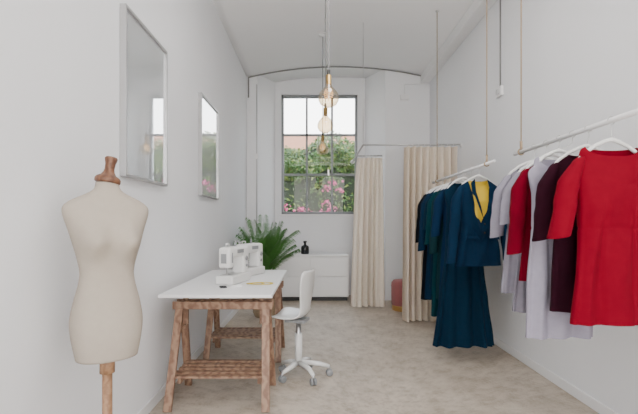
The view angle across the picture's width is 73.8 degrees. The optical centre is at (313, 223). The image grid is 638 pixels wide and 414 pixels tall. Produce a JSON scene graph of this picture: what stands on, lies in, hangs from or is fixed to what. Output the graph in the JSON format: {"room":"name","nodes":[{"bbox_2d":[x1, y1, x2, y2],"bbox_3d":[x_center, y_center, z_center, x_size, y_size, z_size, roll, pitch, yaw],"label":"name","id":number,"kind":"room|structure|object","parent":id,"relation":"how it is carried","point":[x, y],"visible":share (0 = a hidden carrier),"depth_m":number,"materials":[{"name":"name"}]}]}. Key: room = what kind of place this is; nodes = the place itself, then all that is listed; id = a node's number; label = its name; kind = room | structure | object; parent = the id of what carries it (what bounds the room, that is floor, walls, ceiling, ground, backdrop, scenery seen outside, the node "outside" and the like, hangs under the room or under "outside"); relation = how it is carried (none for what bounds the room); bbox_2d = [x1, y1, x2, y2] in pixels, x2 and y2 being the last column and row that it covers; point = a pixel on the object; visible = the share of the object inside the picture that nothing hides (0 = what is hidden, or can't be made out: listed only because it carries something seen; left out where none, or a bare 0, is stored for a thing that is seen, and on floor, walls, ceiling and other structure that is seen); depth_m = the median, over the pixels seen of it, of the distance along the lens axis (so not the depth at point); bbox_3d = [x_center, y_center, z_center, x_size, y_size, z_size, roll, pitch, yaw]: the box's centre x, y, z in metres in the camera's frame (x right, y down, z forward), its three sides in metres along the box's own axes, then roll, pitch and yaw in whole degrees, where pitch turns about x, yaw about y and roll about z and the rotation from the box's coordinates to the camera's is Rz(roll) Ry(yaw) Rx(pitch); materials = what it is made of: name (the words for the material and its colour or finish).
{"room":"design studio","nodes":[
{"label":"design studio","id":0,"kind":"room"},
{"bbox_2d":[0,0,246,413],"bbox_3d":[-1.130,-0.780,2.425,0.200,3.900,9.650,0,0,0],"label":"wall","id":1,"kind":"structure","parent":0,"point":[60,59],"depth_m":1.92,"materials":[{"name":"white paint"}]},
{"bbox_2d":[120,3,167,185],"bbox_3d":[-1.012,-0.713,2.570,0.035,0.915,0.640,0,0,0],"label":"framed mirror","id":2,"kind":"object","parent":1,"relation":"attached to","point":[143,60],"visible":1,"depth_m":2.50,"materials":[{"name":"silver glass"}]},
{"bbox_2d":[137,298,246,413],"bbox_3d":[-1.024,1.135,2.150,0.012,0.070,8.700,0,0,0],"label":"baseboard","id":3,"kind":"structure","parent":1,"relation":"attached to","point":[146,409],"depth_m":2.86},
{"bbox_2d":[198,92,218,199],"bbox_3d":[-1.012,-0.713,4.110,0.035,0.915,0.680,0,0,0],"label":"framed mirror","id":4,"kind":"object","parent":1,"relation":"attached to","point":[208,115],"visible":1,"depth_m":4.02,"materials":[{"name":"silver glass"}]},
{"bbox_2d":[247,69,429,299],"bbox_3d":[0.370,-0.630,6.875,2.800,3.600,0.750,0,0,0],"label":"wall","id":5,"kind":"structure","parent":0,"point":[382,117],"depth_m":6.63,"materials":[{"name":"white paint"}]},
{"bbox_2d":[255,84,257,239],"bbox_3d":[-0.875,-0.930,6.481,0.050,2.400,0.031,0,0,0],"label":"conduit pipe","id":6,"kind":"object","parent":5,"relation":"attached to","point":[256,154],"visible":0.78,"depth_m":6.48,"materials":[{"name":"silver metal"}]},
{"bbox_2d":[280,214,353,215],"bbox_3d":[0.090,-0.145,7.010,1.300,0.030,0.080,0,0,0],"label":"trim","id":7,"kind":"structure","parent":5,"relation":"attached to","point":[280,214],"depth_m":6.97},
{"bbox_2d":[281,95,356,213],"bbox_3d":[0.090,-1.150,7.075,1.260,1.980,0.070,0,0,0],"label":"window","id":8,"kind":"structure","parent":5,"relation":"in","point":[283,97],"depth_m":7.05,"materials":[{"name":"paint"}]},
{"bbox_2d":[248,66,420,97],"bbox_3d":[0.366,-2.171,6.488,2.754,0.481,0.022,0,0,0],"label":"trim","id":9,"kind":"structure","parent":5,"relation":"attached to","point":[320,66],"depth_m":6.48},
{"bbox_2d":[212,0,473,81],"bbox_3d":[0.370,-2.490,2.425,2.800,0.480,9.650,0,0,0],"label":"ceiling","id":10,"kind":"structure","parent":0,"point":[266,36],"depth_m":5.27,"materials":[{"name":"paint"}]},
{"bbox_2d":[318,32,326,154],"bbox_3d":[0.110,-1.647,5.400,0.156,1.534,0.156,0,0,0],"label":"lamp","id":11,"kind":"object","parent":10,"relation":"hanging from","point":[321,34],"visible":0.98,"depth_m":5.40,"materials":[{"name":"gold glass"}]},
{"bbox_2d":[317,0,331,132],"bbox_3d":[0.110,-1.647,4.100,0.156,1.534,0.156,0,0,0],"label":"lamp","id":12,"kind":"object","parent":10,"relation":"hanging from","point":[325,110],"visible":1,"depth_m":4.10,"materials":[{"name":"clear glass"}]},
{"bbox_2d":[318,0,338,107],"bbox_3d":[0.110,-1.647,3.200,0.156,1.534,0.156,0,0,0],"label":"lamp","id":13,"kind":"object","parent":10,"relation":"hanging from","point":[328,76],"visible":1,"depth_m":3.20,"materials":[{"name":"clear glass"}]},
{"bbox_2d":[351,142,461,163],"bbox_3d":[1.165,-1.673,5.785,1.210,1.506,1.430,0,0,0],"label":"rail","id":14,"kind":"object","parent":10,"relation":"hanging from","point":[460,144],"visible":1,"depth_m":5.09,"materials":[{"name":"silver metal"}]},
{"bbox_2d":[350,155,384,306],"bbox_3d":[0.749,0.092,5.917,0.477,2.113,0.188,0,0,0],"label":"linen curtain","id":15,"kind":"object","parent":14,"relation":"hanging from","point":[367,275],"visible":1,"depth_m":5.89,"materials":[{"name":"beige fabric"}]},
{"bbox_2d":[402,144,457,321],"bbox_3d":[1.390,0.096,5.101,0.651,2.123,0.224,0,0,0],"label":"linen curtain","id":16,"kind":"object","parent":14,"relation":"hanging from","point":[420,163],"visible":0.56,"depth_m":5.07,"materials":[{"name":"beige fabric"}]},
{"bbox_2d":[432,0,495,183],"bbox_3d":[1.350,-1.393,4.000,0.046,1.890,1.640,0,0,0],"label":"rail","id":17,"kind":"object","parent":10,"relation":"hanging from","point":[486,163],"visible":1,"depth_m":3.74,"materials":[{"name":"metal"}]},
{"bbox_2d":[415,177,443,299],"bbox_3d":[1.320,0.150,4.455,0.529,1.279,0.117,0,0,-4],"label":"dress","id":18,"kind":"object","parent":17,"relation":"hanging from","point":[424,196],"visible":0.15,"depth_m":4.43,"materials":[{"name":"fabric"}]},
{"bbox_2d":[418,176,447,298],"bbox_3d":[1.320,0.136,4.315,0.536,1.248,0.108,0,0,3],"label":"dress","id":19,"kind":"object","parent":17,"relation":"hanging from","point":[428,292],"visible":0.16,"depth_m":4.30,"materials":[{"name":"fabric"}]},
{"bbox_2d":[423,174,452,288],"bbox_3d":[1.331,0.075,4.186,0.528,1.129,0.122,0,0,0],"label":"dress","id":20,"kind":"object","parent":17,"relation":"hanging from","point":[426,203],"visible":0.08,"depth_m":4.17,"materials":[{"name":"teal fabric"}]},
{"bbox_2d":[424,174,455,316],"bbox_3d":[1.319,0.196,4.055,0.533,1.368,0.122,0,0,0],"label":"dress","id":21,"kind":"object","parent":17,"relation":"hanging from","point":[434,302],"visible":0.12,"depth_m":4.04,"materials":[{"name":"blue fabric"}]},
{"bbox_2d":[429,171,462,298],"bbox_3d":[1.321,0.101,3.924,0.528,1.178,0.114,0,0,0],"label":"dress","id":22,"kind":"object","parent":17,"relation":"hanging from","point":[434,247],"visible":0.14,"depth_m":3.90,"materials":[{"name":"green fabric"}]},
{"bbox_2d":[431,169,466,301],"bbox_3d":[1.310,0.185,3.800,0.531,1.350,0.116,0,0,3],"label":"dress","id":23,"kind":"object","parent":17,"relation":"hanging from","point":[439,207],"visible":0.2,"depth_m":3.78,"materials":[{"name":"fabric"}]},
{"bbox_2d":[433,167,493,348],"bbox_3d":[1.279,0.276,3.637,0.528,1.528,0.185,0,0,0],"label":"gown","id":24,"kind":"object","parent":17,"relation":"hanging from","point":[463,320],"visible":0.6,"depth_m":3.60,"materials":[{"name":"blue fabric"}]},
{"bbox_2d":[446,164,506,266],"bbox_3d":[1.341,-0.074,3.457,0.597,0.828,0.151,0,0,-11],"label":"jacket","id":25,"kind":"object","parent":17,"relation":"hanging from","point":[471,203],"visible":0.81,"depth_m":3.40,"materials":[{"name":"fabric"}]},
{"bbox_2d":[513,0,637,155],"bbox_3d":[1.350,-1.393,2.055,0.046,1.890,1.610,0,0,0],"label":"rail","id":26,"kind":"object","parent":10,"relation":"hanging from","point":[521,151],"visible":1,"depth_m":2.40,"materials":[{"name":"metal"}]},
{"bbox_2d":[490,144,537,292],"bbox_3d":[1.341,-0.035,2.603,0.529,0.909,0.124,0,0,5],"label":"dress","id":27,"kind":"object","parent":26,"relation":"hanging from","point":[496,230],"visible":0.16,"depth_m":2.58,"materials":[{"name":"fabric"}]},
{"bbox_2d":[499,140,553,312],"bbox_3d":[1.339,0.011,2.465,0.531,0.999,0.124,0,0,0],"label":"dress","id":28,"kind":"object","parent":26,"relation":"hanging from","point":[519,295],"visible":0.12,"depth_m":2.46,"materials":[{"name":"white fabric"}]},
{"bbox_2d":[506,135,561,280],"bbox_3d":[1.310,-0.089,2.335,0.536,0.798,0.108,0,0,-5],"label":"dress","id":29,"kind":"object","parent":26,"relation":"hanging from","point":[519,231],"visible":0.23,"depth_m":2.29,"materials":[{"name":"red fabric"}]},
{"bbox_2d":[525,130,592,339],"bbox_3d":[1.280,0.051,2.220,0.360,1.078,0.116,0,0,0],"label":"dress","id":30,"kind":"object","parent":26,"relation":"hanging from","point":[542,323],"visible":0.32,"depth_m":2.19,"materials":[{"name":"white fabric"}]},
{"bbox_2d":[532,124,602,312],"bbox_3d":[1.340,-0.029,2.086,0.527,0.919,0.105,0,0,4],"label":"dress","id":31,"kind":"object","parent":26,"relation":"hanging from","point":[564,255],"visible":0.32,"depth_m":2.07,"materials":[{"name":"fabric"}]},
{"bbox_2d":[547,116,637,325],"bbox_3d":[1.350,-0.020,1.933,0.622,0.940,0.140,0,0,-5],"label":"dress","id":32,"kind":"object","parent":26,"relation":"hanging from","point":[599,187],"visible":0.99,"depth_m":1.88,"materials":[{"name":"red fabric"}]},
{"bbox_2d":[149,295,598,413],"bbox_3d":[0.370,1.220,2.425,3.200,0.100,9.650,0,0,0],"label":"floor","id":33,"kind":"structure","parent":0,"point":[380,362],"depth_m":3.26,"materials":[{"name":"concrete"}]},
{"bbox_2d":[61,156,148,413],"bbox_3d":[-0.841,0.446,1.691,0.325,1.431,0.319,0,0,0],"label":"mannequin","id":34,"kind":"object","parent":33,"relation":"on","point":[105,225],"visible":1,"depth_m":1.61},
{"bbox_2d":[158,270,286,411],"bbox_3d":[-0.615,0.804,3.347,0.710,0.731,1.446,0,0,0],"label":"work table","id":35,"kind":"object","parent":33,"relation":"on","point":[203,286],"visible":0.98,"depth_m":2.84,"materials":[{"name":"white laminate"}]},
{"bbox_2d":[219,285,241,287],"bbox_3d":[-0.579,0.434,2.950,0.157,0.015,0.079,0,0,-12],"label":"scissors","id":36,"kind":"object","parent":35,"relation":"on","point":[227,285],"visible":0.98,"depth_m":2.96,"materials":[{"name":"metal"}]},
{"bbox_2d":[215,239,250,284],"bbox_3d":[-0.603,0.277,3.209,0.141,0.323,0.335,0,0,16],"label":"sewing machine","id":37,"kind":"object","parent":35,"relation":"on","point":[235,256],"visible":1,"depth_m":3.11,"materials":[{"name":"white plastic"}]},
{"bbox_2d":[237,240,264,275],"bbox_3d":[-0.556,0.277,3.689,0.141,0.323,0.335,0,0,22],"label":"sewing machine","id":38,"kind":"object","parent":35,"relation":"on","point":[255,250],"visible":0.68,"depth_m":3.73,"materials":[{"name":"white plastic"}]},
{"bbox_2d":[246,282,272,284],"bbox_3d":[-0.397,0.435,3.114,0.198,0.007,0.121,0,0,0],"label":"tape measure","id":39,"kind":"object","parent":35,"relation":"on","point":[262,283],"visible":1,"depth_m":3.11,"materials":[{"name":"yellow plastic"}]},
{"bbox_2d":[233,214,300,317],"bbox_3d":[-0.588,0.522,5.417,0.860,1.296,1.048,0,0,0],"label":"potted palm","id":40,"kind":"object","parent":33,"relation":"on","point":[272,247],"visible":0.6,"depth_m":5.29,"materials":[{"name":"plant"}]},
{"bbox_2d":[272,268,332,385],"bbox_3d":[-0.083,0.760,3.280,0.450,0.819,0.425,0,0,16],"label":"swivel chair","id":41,"kind":"object","parent":33,"relation":"on","point":[289,314],"visible":0.98,"depth_m":3.23,"materials":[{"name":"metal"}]},
{"bbox_2d":[272,253,348,300],"bbox_3d":[-0.055,0.819,6.685,1.170,0.702,0.490,0,0,0],"label":"base cabinet","id":42,"kind":"object","parent":33,"relation":"on","point":[331,281],"visible":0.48,"depth_m":6.44,"materials":[{"name":"wood"}]},
{"bbox_2d":[301,241,308,253],"bbox_3d":[-0.140,0.364,6.620,0.124,0.205,0.124,0,0,0],"label":"bottle","id":43,"kind":"object","parent":42,"relation":"on","point":[304,248],"visible":0.98,"depth_m":6.57,"materials":[{"name":"black glass"}]},
{"bbox_2d":[391,279,401,311],"bbox_3d":[1.235,0.962,5.800,0.365,0.417,0.365,0,0,0],"label":"pouf","id":44,"kind":"object","parent":33,"relation":"on","point":[396,284],"visible":0.38,"depth_m":5.68,"materials":[{"name":"pink fabric"}]},
{"bbox_2d":[430,0,637,413],"bbox_3d":[1.870,-0.780,2.425,0.200,3.900,9.650,0,0,0],"label":"wall","id":45,"kind":"structure","parent":0,"point":[580,57],"depth_m":3.23,"materials":[{"name":"white paint"}]},
{"bbox_2d":[421,0,496,82],"bbox_3d":[1.700,-2.220,2.150,0.140,0.120,8.700,0,0,0],"label":"trim","id":46,"kind":"structure","parent":45,"relation":"attached to","point":[476,11],"depth_m":4.93,"materials":[{"name":"paint"}]},
{"bbox_2d":[495,0,503,97],"bbox_3d":[1.750,-1.677,4.020,0.041,0.945,0.120,0,0,0],"label":"wall switch","id":47,"kind":"object","parent":45,"relation":"attached to","point":[499,91],"visible":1,"depth_m":4.01,"materials":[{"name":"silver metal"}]},
{"bbox_2d":[493,336,618,413],"bbox_3d":[1.764,1.135,2.150,0.012,0.070,8.700,0,0,0],"label":"baseboard","id":48,"kind":"structure","parent":45,"relation":"attached to","point":[563,384],"depth_m":3.06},
{"label":"outside","id":49,"kind":"structure","parent":0,"visible":0},
{"bbox_3d":[0.000,1.230,17.300,30.000,0.100,20.000,0,0,0],"label":"ground","id":50,"kind":"structure","parent":49,"visible":0},
{"bbox_2d":[284,130,354,211],"bbox_3d":[0.000,-0.481,10.007,8.000,3.321,1.186,0,0,0],"label":"hedge","id":51,"kind":"object","parent":50,"relation":"on","point":[319,187],"visible":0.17,"depth_m":9.76,"materials":[{"name":"green plant"}]},
{"bbox_2d":[284,136,354,154],"bbox_3d":[1.000,-1.355,16.500,10.000,5.050,3.400,0,0,0],"label":"neighbouring house","id":52,"kind":"structure","parent":50,"relation":"on","point":[296,142],"depth_m":15.88,"materials":[{"name":"brick"}]}
]}

